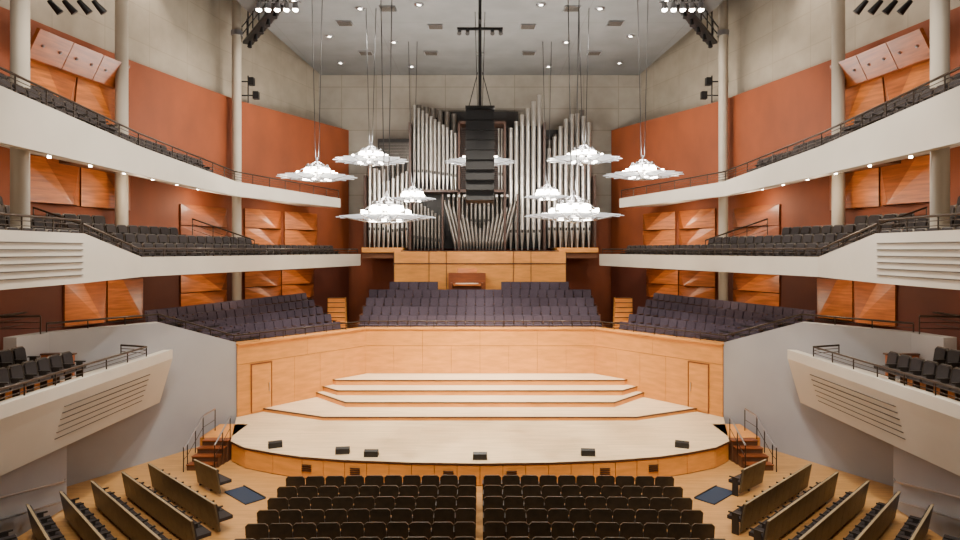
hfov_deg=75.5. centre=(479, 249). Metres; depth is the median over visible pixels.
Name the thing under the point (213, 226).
handrail
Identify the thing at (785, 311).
seats
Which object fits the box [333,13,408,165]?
chandelier
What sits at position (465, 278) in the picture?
organ console
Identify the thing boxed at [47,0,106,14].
spotlights
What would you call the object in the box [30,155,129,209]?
wood panel
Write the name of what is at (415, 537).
seats
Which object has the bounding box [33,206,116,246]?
handrail
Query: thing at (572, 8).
ceiling vent
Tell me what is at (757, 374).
wall
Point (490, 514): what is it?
seats
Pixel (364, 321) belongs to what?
rail
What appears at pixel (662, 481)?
seats
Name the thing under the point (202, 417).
stair handrail
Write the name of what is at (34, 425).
balcony
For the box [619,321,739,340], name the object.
seats
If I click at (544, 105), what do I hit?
chandelier
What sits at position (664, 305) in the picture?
seats
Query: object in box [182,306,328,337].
seats
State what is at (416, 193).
chandelier
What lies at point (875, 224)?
rail
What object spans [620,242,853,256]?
gallery seat row
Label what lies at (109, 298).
wood panel
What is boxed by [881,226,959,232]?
ledge
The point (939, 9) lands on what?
column
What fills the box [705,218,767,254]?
handrail
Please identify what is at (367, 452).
stage monitor speaker
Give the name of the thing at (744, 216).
wood panel
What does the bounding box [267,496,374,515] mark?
seats
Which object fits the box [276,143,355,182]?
chandelier
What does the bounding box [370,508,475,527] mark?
seats
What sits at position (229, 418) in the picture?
stair handrail
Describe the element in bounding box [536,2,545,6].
recessed light
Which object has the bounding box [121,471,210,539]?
row of seats in the side
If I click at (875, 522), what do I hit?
row of seats in the side
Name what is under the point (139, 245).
gallery seat row
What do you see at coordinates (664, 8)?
spotlights
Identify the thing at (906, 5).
spotlights
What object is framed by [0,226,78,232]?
gallery seat row
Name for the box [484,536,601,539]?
seats
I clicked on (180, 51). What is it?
wall
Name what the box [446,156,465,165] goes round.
chandelier
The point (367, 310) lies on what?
row of seats
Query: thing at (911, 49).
reflector
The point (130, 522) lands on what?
row of seats in the side
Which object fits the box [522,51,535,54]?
ceiling vent
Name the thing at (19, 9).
column
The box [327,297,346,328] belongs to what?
stairs
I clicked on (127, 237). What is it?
gallery seat row
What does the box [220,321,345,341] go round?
seats
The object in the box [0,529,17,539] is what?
row of seats in the side
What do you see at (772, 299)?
wood panel
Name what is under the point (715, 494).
floor mat
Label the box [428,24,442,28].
ceiling vent
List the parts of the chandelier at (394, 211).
steel frame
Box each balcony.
[0,86,339,207]
[0,230,360,289]
[0,349,172,475]
[599,230,959,289]
[619,86,959,207]
[787,349,959,475]
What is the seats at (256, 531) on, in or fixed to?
on the floor
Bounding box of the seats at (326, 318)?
[200,314,336,341]
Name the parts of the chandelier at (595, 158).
steel frame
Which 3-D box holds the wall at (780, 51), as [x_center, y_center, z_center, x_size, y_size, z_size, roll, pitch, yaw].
[15.876,-3.100,19.386,6.526,22.600,50.824,0,0,-9]
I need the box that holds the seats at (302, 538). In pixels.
[234,537,356,539]
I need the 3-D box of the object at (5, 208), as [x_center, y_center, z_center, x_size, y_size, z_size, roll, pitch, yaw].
[-14.500,-0.930,14.620,0.560,0.940,11.210,0,0,0]
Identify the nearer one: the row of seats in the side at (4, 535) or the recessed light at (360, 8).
the row of seats in the side at (4, 535)
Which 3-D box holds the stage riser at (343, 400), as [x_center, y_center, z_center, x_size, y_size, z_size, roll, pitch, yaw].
[0.000,7.207,30.743,16.207,0.385,4.355,0,0,0]
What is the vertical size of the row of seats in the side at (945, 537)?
0.955 m
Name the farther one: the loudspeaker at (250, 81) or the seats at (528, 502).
the loudspeaker at (250, 81)
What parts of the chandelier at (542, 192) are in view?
steel frame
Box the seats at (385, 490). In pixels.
[380,485,475,502]
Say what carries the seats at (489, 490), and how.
on the floor
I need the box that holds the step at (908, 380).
[907,379,954,398]
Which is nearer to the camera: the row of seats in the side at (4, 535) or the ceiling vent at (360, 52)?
the row of seats in the side at (4, 535)
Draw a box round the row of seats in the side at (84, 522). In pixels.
[59,491,116,539]
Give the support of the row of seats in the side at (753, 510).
on the floor
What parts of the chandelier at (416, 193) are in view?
steel frame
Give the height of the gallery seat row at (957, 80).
0.940 m
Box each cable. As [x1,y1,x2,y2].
[314,98,319,138]
[410,105,415,149]
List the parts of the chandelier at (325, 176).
steel frame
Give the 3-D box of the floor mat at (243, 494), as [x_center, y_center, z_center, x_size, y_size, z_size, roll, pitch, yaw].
[-7.850,8.168,20.700,1.500,0.065,0.700,0,0,43]
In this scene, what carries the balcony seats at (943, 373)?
on the step
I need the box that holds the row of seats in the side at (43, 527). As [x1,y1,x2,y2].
[26,504,65,539]
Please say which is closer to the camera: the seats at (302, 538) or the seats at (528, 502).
the seats at (302, 538)
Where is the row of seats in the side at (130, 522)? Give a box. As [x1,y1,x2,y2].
[90,480,171,539]
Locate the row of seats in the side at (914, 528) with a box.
[894,504,933,539]
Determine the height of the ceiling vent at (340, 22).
0.075 m
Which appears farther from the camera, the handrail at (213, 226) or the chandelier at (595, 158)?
the chandelier at (595, 158)
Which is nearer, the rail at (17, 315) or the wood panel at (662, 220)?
the rail at (17, 315)
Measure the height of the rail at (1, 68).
1.536 m
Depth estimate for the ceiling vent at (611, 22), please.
32.88 m
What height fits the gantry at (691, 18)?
3.634 m
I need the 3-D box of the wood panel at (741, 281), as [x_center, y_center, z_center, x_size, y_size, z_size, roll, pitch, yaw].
[13.683,1.625,31.230,0.530,0.850,3.428,0,0,-14]
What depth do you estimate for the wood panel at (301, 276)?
36.24 m
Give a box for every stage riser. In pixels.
[263,397,696,420]
[316,391,643,406]
[323,385,636,394]
[333,373,626,384]
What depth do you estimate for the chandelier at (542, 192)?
35.91 m
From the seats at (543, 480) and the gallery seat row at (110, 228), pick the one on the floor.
the seats at (543, 480)
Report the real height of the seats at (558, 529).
0.940 m
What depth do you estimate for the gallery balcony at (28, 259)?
19.20 m
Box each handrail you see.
[0,478,66,498]
[0,501,61,520]
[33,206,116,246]
[183,408,215,471]
[192,218,254,254]
[214,416,230,467]
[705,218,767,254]
[729,416,745,467]
[744,408,776,471]
[843,206,926,246]
[893,478,959,498]
[898,501,959,520]
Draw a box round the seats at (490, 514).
[483,508,589,527]
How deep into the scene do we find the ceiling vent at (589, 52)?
37.78 m
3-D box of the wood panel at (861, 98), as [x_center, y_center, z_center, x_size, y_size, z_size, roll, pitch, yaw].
[15.366,-5.850,23.651,0.530,1.700,4.591,0,0,-10]
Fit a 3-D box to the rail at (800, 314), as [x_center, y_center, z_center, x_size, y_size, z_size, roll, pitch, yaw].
[12.867,3.282,24.360,0.110,1.637,7.572,0,0,-30]
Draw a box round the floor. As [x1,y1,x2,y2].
[17,447,942,539]
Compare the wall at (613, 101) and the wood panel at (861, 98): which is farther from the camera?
the wall at (613, 101)
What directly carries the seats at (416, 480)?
on the floor
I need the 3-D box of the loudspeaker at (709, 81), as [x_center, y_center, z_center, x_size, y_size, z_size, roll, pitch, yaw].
[13.150,-8.950,34.750,1.400,1.500,0.600,0,0,0]
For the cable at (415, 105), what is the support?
hanging from the ceiling
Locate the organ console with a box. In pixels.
[448,268,485,294]
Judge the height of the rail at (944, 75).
1.536 m
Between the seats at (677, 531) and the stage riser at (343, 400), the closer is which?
the seats at (677, 531)
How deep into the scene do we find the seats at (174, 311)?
28.97 m
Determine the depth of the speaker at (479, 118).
29.72 m
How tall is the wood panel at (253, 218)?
1.050 m
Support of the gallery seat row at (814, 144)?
on the gallery balcony at (932, 124)
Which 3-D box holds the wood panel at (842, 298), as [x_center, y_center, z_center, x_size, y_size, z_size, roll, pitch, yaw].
[15.053,2.075,25.297,0.530,1.650,4.092,0,0,-11]
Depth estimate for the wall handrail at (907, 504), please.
17.73 m
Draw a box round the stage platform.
[231,412,728,485]
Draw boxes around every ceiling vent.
[336,20,353,25]
[358,51,372,54]
[379,5,396,11]
[424,51,437,54]
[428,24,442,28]
[520,24,535,28]
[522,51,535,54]
[563,5,580,11]
[588,51,601,54]
[606,20,623,25]
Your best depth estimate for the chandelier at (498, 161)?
31.38 m
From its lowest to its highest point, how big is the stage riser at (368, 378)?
0.865 m
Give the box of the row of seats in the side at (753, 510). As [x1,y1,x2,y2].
[727,463,811,535]
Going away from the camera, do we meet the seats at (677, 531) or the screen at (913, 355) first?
the seats at (677, 531)
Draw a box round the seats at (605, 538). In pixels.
[603,537,725,539]
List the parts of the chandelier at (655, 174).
steel frame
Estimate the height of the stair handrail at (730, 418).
1.677 m
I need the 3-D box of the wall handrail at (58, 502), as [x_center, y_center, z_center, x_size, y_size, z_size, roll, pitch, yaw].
[-13.085,7.200,14.806,0.239,1.368,9.618,0,0,0]
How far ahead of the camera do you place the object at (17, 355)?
18.53 m
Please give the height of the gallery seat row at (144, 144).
0.940 m
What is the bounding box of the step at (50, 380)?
[5,379,52,398]
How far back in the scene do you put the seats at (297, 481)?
19.93 m
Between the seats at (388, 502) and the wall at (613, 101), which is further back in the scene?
the wall at (613, 101)
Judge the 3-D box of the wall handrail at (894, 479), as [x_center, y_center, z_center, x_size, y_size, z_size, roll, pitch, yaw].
[13.085,6.600,14.806,0.239,1.368,9.617,0,0,0]
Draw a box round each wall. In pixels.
[0,0,348,349]
[0,322,236,536]
[236,327,723,416]
[319,74,640,327]
[611,0,959,349]
[723,322,959,537]
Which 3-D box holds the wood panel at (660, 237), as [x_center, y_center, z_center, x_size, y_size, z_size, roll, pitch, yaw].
[10.845,-0.700,38.172,0.530,1.000,2.827,0,0,-27]
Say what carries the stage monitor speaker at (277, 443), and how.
on the stage platform
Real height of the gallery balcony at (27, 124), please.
1.800 m
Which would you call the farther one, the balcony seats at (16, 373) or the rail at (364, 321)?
the rail at (364, 321)
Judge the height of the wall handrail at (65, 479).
1.368 m
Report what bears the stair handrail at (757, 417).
on the stairs at (754, 453)
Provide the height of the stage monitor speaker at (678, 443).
0.240 m
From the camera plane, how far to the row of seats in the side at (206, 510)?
18.99 m
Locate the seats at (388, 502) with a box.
[375,496,475,514]
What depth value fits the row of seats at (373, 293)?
37.34 m
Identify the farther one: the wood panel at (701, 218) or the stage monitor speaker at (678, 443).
the wood panel at (701, 218)
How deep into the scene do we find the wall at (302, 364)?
32.08 m
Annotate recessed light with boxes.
[355,6,364,10]
[414,2,423,6]
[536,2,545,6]
[595,6,604,10]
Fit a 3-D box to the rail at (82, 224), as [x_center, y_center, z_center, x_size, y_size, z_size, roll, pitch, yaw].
[-10.551,-0.292,28.607,1.610,1.085,19.643,0,0,14]
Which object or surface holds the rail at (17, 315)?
on the wall at (202, 374)
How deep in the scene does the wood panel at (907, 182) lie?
23.22 m
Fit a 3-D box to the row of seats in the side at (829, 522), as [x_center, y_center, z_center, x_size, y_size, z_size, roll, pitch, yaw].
[9.927,7.723,17.678,5.791,0.955,0.565,0,0,-43]
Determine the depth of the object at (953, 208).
19.19 m
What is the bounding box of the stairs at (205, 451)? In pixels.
[186,424,245,470]
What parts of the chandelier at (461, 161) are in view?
steel frame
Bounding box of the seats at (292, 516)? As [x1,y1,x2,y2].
[257,508,369,528]
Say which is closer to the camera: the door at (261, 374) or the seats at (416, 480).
the seats at (416, 480)
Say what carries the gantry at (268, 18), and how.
hanging from the ceiling
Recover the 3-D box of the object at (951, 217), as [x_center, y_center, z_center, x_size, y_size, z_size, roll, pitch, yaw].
[13.650,-0.550,14.580,0.560,0.940,11.210,0,0,0]
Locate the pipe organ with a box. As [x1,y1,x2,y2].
[362,95,597,288]
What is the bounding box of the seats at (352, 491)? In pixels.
[277,485,379,503]
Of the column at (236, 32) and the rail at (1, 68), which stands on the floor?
the column at (236, 32)
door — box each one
[251,361,271,412]
[688,361,708,412]
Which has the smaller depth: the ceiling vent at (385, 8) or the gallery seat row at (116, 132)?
the gallery seat row at (116, 132)
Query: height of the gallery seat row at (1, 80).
0.940 m
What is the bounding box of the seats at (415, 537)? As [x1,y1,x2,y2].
[358,536,475,539]
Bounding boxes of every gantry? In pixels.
[242,0,285,47]
[674,0,717,47]
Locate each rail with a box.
[0,66,338,197]
[0,212,80,232]
[0,312,40,333]
[0,344,146,398]
[46,313,234,341]
[81,223,357,256]
[235,320,724,340]
[602,223,878,256]
[621,66,959,197]
[725,313,913,341]
[813,344,959,398]
[879,212,959,232]
[919,312,959,333]
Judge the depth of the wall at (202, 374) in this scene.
23.37 m
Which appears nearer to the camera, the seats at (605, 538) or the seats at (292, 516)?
the seats at (605, 538)
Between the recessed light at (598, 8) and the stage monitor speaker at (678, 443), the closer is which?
the stage monitor speaker at (678, 443)
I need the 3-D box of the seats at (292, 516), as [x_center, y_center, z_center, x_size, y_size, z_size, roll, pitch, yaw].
[-4.693,7.730,17.599,3.162,0.940,0.560,0,0,-2]
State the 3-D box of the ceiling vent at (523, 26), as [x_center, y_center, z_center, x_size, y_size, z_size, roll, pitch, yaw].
[2.600,-12.062,33.500,0.800,0.075,0.700,0,0,0]
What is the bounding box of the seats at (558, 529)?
[483,521,595,539]
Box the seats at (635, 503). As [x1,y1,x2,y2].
[585,496,692,515]
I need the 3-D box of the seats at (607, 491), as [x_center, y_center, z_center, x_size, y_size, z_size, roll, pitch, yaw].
[4.653,7.730,19.321,3.162,0.940,0.560,0,0,2]
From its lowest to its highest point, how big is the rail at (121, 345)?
0.386 m
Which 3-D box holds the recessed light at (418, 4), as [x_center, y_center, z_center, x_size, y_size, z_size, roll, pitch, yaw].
[-3.000,-12.080,30.500,0.480,0.100,0.468,0,0,0]
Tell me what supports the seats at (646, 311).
on the step
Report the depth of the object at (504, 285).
38.29 m
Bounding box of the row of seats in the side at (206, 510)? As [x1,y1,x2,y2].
[148,463,232,531]
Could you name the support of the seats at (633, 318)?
on the step
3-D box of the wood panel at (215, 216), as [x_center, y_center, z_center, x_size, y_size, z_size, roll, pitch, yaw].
[-13.683,-1.700,31.230,0.530,1.000,3.428,0,0,14]
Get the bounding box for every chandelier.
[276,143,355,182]
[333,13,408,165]
[336,0,434,224]
[389,152,434,202]
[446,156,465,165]
[494,156,513,165]
[524,0,623,222]
[524,152,569,201]
[544,105,549,147]
[546,14,621,164]
[604,0,682,180]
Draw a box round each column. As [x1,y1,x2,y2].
[10,0,29,228]
[115,0,127,225]
[231,0,242,300]
[717,0,728,300]
[832,0,844,225]
[930,0,949,228]
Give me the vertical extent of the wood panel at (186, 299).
0.800 m
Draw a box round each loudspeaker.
[242,76,259,102]
[700,76,717,102]
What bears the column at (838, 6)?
on the gallery balcony at (931, 259)
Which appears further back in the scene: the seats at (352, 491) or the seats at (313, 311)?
the seats at (313, 311)
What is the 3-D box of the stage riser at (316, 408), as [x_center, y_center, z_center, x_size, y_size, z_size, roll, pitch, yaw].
[0.000,7.317,29.892,19.950,0.165,6.056,0,0,0]
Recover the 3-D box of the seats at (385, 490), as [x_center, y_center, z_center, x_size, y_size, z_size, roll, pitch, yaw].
[-1.619,7.730,19.380,3.013,0.940,0.579,0,0,0]
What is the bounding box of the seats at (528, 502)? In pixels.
[482,496,584,514]
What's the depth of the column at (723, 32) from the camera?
32.79 m
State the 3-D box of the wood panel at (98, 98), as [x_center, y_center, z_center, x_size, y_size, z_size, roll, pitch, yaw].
[-15.366,-5.850,23.651,0.530,1.700,4.591,0,0,10]
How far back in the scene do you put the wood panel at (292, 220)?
37.84 m
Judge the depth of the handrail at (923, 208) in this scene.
20.97 m
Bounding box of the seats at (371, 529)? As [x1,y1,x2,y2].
[364,521,475,539]
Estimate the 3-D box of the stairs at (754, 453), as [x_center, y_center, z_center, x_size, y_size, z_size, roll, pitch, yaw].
[10.395,7.785,24.675,1.310,0.830,3.350,0,0,0]
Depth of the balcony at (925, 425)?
18.56 m
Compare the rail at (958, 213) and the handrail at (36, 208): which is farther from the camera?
the handrail at (36, 208)
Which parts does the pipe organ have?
case frame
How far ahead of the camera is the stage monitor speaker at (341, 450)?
22.44 m
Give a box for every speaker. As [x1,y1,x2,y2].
[268,440,281,448]
[335,446,349,454]
[364,449,378,456]
[457,0,502,202]
[473,452,486,459]
[581,448,594,456]
[675,440,689,448]
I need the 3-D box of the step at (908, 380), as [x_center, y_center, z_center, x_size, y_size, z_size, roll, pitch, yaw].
[13.760,4.045,11.850,0.820,0.310,15.700,0,0,0]
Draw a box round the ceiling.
[237,0,722,74]
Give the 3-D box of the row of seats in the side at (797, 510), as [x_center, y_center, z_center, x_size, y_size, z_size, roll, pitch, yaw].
[9.527,7.723,18.603,5.474,0.955,0.565,0,0,-43]
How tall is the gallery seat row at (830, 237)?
0.940 m
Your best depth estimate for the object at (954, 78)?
20.04 m
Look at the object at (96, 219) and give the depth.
23.54 m
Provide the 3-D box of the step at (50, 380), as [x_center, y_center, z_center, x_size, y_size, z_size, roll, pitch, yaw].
[-13.760,4.045,11.850,0.820,0.310,15.700,0,0,0]
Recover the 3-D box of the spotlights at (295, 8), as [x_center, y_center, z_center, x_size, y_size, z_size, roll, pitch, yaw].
[-8.906,-11.289,27.200,2.013,1.622,0.468,0,0,0]
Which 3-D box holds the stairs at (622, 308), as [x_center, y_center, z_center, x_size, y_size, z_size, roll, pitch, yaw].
[8.100,5.497,35.165,1.072,5.405,3.672,0,0,13]
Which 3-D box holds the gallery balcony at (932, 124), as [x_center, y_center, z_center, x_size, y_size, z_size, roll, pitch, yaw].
[13.287,-3.500,17.065,6.015,1.800,42.506,0,0,-5]
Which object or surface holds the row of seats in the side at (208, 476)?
on the floor
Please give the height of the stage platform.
0.800 m
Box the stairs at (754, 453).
[712,424,773,470]
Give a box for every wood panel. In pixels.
[30,61,114,123]
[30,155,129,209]
[63,278,142,326]
[180,204,226,226]
[180,226,226,236]
[180,273,226,292]
[180,290,226,306]
[244,208,280,228]
[244,228,280,244]
[244,269,313,286]
[244,283,313,298]
[284,211,316,229]
[284,230,316,245]
[643,211,675,229]
[643,230,675,245]
[646,269,715,286]
[646,283,715,298]
[679,208,715,228]
[679,228,715,244]
[733,204,779,226]
[733,226,779,236]
[733,273,779,292]
[733,290,779,306]
[817,278,896,326]
[830,155,929,209]
[845,61,929,126]
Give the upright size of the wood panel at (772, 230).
0.950 m
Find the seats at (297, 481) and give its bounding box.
[286,475,383,493]
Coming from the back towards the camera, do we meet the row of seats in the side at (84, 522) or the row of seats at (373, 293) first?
the row of seats at (373, 293)
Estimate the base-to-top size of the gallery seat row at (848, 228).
0.940 m
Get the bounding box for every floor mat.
[224,485,265,504]
[694,485,731,504]
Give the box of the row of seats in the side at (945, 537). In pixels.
[942,534,959,539]
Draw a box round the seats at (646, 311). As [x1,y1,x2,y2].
[637,306,777,337]
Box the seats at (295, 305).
[163,299,318,331]
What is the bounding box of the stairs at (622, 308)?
[613,297,632,328]
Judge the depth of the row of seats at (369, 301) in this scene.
36.40 m
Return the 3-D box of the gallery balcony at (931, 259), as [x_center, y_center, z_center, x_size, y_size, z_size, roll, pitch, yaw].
[13.049,0.225,17.349,6.783,1.550,43.188,0,0,-6]
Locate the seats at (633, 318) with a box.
[628,314,759,341]
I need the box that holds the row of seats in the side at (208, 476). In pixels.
[193,459,231,493]
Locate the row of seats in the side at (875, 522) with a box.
[843,491,900,539]
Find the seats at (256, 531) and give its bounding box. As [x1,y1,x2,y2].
[245,522,363,539]
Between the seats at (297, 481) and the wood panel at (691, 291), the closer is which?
the seats at (297, 481)
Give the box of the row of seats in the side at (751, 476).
[728,459,766,496]
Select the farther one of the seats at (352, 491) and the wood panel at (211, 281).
the wood panel at (211, 281)
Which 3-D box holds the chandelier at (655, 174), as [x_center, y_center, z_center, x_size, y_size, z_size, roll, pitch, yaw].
[7.750,-7.700,29.500,3.672,8.800,3.672,0,0,0]
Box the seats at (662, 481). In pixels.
[576,475,673,493]
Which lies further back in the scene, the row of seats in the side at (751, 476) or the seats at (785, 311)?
the seats at (785, 311)
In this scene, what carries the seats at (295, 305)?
on the step
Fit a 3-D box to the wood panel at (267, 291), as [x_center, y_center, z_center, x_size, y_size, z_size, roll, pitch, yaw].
[-11.595,2.500,36.673,0.530,0.800,5.510,0,0,27]
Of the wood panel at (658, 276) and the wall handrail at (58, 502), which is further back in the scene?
the wood panel at (658, 276)
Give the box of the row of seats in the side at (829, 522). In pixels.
[788,480,869,539]
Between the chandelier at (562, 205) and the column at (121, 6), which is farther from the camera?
the column at (121, 6)
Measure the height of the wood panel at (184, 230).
0.950 m
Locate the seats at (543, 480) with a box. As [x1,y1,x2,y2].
[482,475,575,491]
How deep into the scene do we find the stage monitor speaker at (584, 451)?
22.24 m
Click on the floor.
(266, 484)
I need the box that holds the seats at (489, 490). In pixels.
[482,485,579,502]
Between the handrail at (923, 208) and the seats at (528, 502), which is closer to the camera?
the seats at (528, 502)
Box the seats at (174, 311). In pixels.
[144,293,310,326]
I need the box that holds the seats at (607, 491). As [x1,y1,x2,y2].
[580,485,682,503]
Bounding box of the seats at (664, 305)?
[645,299,796,331]
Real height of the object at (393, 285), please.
0.955 m
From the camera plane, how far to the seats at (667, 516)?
17.36 m
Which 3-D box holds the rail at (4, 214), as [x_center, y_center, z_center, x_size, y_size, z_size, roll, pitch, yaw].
[-12.120,-0.743,13.400,0.072,0.486,10.842,0,0,0]
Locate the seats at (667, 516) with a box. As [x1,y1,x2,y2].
[590,508,702,528]
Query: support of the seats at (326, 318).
on the step
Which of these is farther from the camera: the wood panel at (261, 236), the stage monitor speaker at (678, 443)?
the wood panel at (261, 236)
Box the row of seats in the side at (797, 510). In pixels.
[749,471,838,539]
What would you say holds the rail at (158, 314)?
on the wall at (202, 374)
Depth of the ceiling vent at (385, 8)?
30.87 m
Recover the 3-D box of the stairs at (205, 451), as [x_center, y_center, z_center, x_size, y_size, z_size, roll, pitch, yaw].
[-10.395,7.785,24.675,1.310,0.830,3.350,0,0,0]
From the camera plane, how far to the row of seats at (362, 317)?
34.49 m
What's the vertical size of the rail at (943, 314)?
0.636 m
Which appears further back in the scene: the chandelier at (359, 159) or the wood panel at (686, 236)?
the wood panel at (686, 236)
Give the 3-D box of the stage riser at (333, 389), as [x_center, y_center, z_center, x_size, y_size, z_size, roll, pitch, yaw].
[0.000,7.092,31.443,15.692,0.615,2.955,0,0,0]
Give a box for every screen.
[40,353,76,375]
[883,353,919,375]
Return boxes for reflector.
[30,27,129,89]
[830,27,929,89]
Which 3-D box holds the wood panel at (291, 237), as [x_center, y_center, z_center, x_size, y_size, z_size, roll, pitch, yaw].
[-10.845,-0.700,38.172,0.530,1.000,2.827,0,0,27]
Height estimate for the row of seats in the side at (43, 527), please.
0.955 m
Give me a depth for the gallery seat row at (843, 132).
24.95 m
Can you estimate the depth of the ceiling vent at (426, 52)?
37.93 m
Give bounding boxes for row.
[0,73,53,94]
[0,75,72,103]
[0,78,117,134]
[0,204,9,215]
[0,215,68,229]
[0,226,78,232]
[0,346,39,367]
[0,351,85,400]
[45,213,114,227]
[64,222,186,235]
[84,232,258,244]
[106,242,339,256]
[107,131,166,149]
[115,135,211,171]
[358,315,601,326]
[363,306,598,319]
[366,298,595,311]
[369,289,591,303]
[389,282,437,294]
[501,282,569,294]
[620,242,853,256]
[708,232,875,244]
[748,135,844,171]
[782,222,895,235]
[793,131,852,149]
[842,78,959,131]
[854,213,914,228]
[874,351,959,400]
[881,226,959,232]
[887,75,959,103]
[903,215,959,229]
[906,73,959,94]
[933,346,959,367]
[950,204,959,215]
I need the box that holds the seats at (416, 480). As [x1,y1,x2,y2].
[384,475,475,491]
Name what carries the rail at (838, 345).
on the balcony at (925, 425)
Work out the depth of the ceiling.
34.65 m
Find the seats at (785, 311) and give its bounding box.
[653,293,815,326]
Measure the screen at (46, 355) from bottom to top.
0.745 m
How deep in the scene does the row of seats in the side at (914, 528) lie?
16.94 m
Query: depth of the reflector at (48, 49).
22.66 m
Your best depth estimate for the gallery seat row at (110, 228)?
24.54 m
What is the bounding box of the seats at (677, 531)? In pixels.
[595,522,714,539]
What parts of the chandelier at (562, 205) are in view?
steel frame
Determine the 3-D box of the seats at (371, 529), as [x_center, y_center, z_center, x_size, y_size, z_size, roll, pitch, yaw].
[-1.619,7.730,16.800,3.013,0.940,0.579,0,0,0]
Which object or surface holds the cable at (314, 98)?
hanging from the ceiling
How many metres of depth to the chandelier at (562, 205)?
22.18 m
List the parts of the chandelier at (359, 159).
steel frame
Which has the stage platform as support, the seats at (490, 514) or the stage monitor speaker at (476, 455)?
the stage monitor speaker at (476, 455)
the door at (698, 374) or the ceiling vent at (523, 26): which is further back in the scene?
the ceiling vent at (523, 26)

